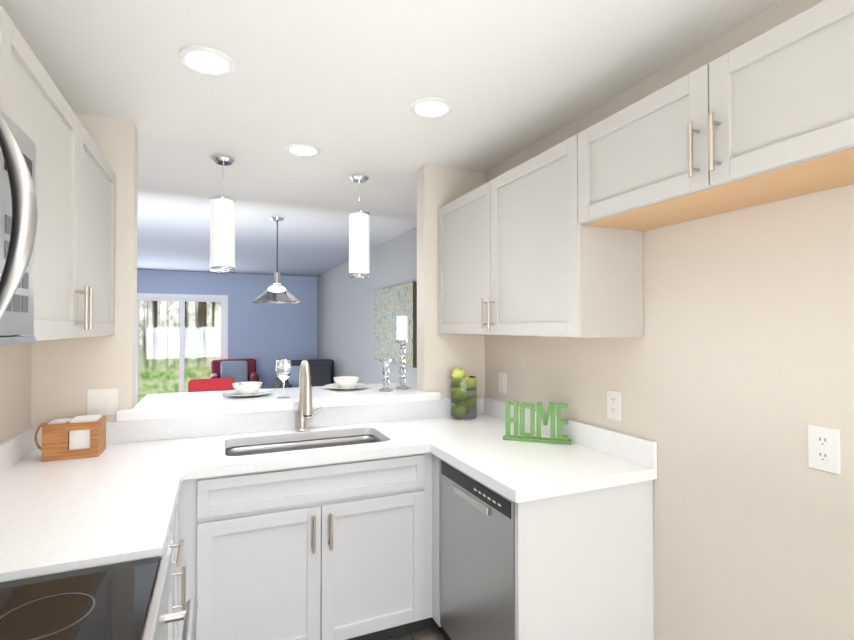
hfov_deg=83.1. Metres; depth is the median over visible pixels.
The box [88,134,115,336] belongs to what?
upper cabinet
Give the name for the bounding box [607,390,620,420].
electrical outlet
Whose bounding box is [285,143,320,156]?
recessed light
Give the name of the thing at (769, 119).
upper cabinet
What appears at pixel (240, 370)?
armchair
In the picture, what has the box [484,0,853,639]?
wall
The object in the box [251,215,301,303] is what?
dining pendant light
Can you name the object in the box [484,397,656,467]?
backsplash
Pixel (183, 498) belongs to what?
countertop
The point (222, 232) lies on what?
pendant light
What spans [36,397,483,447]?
backsplash
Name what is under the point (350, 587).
base cabinet
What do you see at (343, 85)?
ceiling
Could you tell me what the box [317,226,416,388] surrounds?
wall
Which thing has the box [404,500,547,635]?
base cabinet
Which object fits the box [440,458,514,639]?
dishwasher
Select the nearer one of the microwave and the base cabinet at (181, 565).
the microwave
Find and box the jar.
[450,368,476,419]
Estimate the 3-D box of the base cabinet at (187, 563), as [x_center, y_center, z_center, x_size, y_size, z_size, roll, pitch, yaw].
[-1.318,1.041,1.924,0.618,0.872,0.644,0,-1,-23]
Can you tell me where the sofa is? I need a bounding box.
[273,359,332,387]
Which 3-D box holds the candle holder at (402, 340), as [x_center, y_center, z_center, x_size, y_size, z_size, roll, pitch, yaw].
[-0.152,0.195,2.967,0.088,0.458,0.088,0,-1,-23]
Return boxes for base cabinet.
[168,564,179,639]
[180,564,183,639]
[184,560,191,609]
[208,524,403,639]
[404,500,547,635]
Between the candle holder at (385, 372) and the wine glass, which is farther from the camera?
the candle holder at (385, 372)
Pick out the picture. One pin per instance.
(391, 303)
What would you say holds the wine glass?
on the bar countertop at (170, 405)
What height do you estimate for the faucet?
0.368 m
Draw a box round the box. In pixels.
[34,414,105,461]
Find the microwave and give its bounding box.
[0,108,37,345]
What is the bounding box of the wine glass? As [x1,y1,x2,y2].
[276,359,291,398]
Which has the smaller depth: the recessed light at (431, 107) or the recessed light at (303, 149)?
the recessed light at (431, 107)
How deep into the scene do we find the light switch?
2.21 m
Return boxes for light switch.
[87,388,117,414]
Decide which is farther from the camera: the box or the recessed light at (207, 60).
the box
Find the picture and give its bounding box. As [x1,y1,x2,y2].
[374,281,416,367]
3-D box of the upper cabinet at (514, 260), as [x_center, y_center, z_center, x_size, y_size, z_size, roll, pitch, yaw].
[0.455,-0.301,2.391,0.323,0.751,1.228,0,-1,-23]
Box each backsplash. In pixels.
[0,426,35,471]
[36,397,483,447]
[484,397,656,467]
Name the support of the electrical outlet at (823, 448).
attached to the wall at (729, 375)
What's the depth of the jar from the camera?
2.77 m
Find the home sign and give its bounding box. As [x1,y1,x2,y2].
[503,401,571,443]
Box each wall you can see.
[0,343,31,442]
[31,113,484,426]
[137,270,316,388]
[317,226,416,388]
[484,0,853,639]
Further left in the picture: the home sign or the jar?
the jar
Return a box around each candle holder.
[379,358,392,391]
[395,316,408,389]
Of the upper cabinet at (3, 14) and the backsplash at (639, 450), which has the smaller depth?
the upper cabinet at (3, 14)
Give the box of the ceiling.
[0,0,779,276]
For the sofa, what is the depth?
7.61 m
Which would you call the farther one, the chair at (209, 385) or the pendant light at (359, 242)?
the chair at (209, 385)
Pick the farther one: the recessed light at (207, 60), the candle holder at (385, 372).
the candle holder at (385, 372)
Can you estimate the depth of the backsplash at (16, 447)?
1.91 m
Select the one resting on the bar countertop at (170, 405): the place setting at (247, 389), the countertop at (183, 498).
the place setting at (247, 389)
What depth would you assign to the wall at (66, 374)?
2.26 m
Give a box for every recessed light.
[178,45,235,75]
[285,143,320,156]
[410,97,452,117]
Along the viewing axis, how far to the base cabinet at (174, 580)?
1.60 m
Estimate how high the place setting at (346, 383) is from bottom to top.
0.074 m
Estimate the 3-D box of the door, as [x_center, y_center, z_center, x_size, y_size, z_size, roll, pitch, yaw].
[-4.631,0.559,8.290,2.220,2.020,0.105,0,-1,-23]
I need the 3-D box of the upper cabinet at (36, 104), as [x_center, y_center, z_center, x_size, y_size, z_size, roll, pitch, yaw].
[-1.216,-0.317,1.317,0.308,0.751,0.701,0,-1,-23]
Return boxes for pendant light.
[210,155,235,271]
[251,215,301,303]
[349,174,369,277]
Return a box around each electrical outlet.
[499,372,505,393]
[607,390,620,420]
[808,425,839,474]
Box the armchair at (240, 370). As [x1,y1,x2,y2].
[210,359,258,382]
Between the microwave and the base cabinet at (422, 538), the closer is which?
the microwave
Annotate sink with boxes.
[228,432,379,455]
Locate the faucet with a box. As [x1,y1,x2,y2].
[296,360,323,431]
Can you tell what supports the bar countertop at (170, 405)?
on the wall at (66, 374)
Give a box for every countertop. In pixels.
[0,412,656,582]
[116,383,439,421]
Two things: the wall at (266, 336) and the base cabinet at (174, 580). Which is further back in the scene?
the wall at (266, 336)
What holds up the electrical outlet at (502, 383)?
attached to the wall at (729, 375)
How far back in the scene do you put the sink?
2.44 m
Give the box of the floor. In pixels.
[391,626,451,639]
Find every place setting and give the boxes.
[221,381,272,396]
[324,376,367,389]
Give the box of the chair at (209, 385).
[188,378,234,392]
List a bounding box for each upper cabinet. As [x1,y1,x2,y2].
[0,3,7,114]
[8,15,87,340]
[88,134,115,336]
[438,135,642,337]
[576,0,853,235]
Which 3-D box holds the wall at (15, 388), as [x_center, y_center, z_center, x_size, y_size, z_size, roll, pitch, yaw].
[-0.235,0.218,-1.509,0.120,2.420,7.830,0,-1,-23]
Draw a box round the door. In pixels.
[136,293,227,404]
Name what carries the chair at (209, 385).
on the floor
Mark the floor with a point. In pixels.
(437, 633)
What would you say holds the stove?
on the floor
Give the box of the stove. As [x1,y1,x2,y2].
[0,555,197,639]

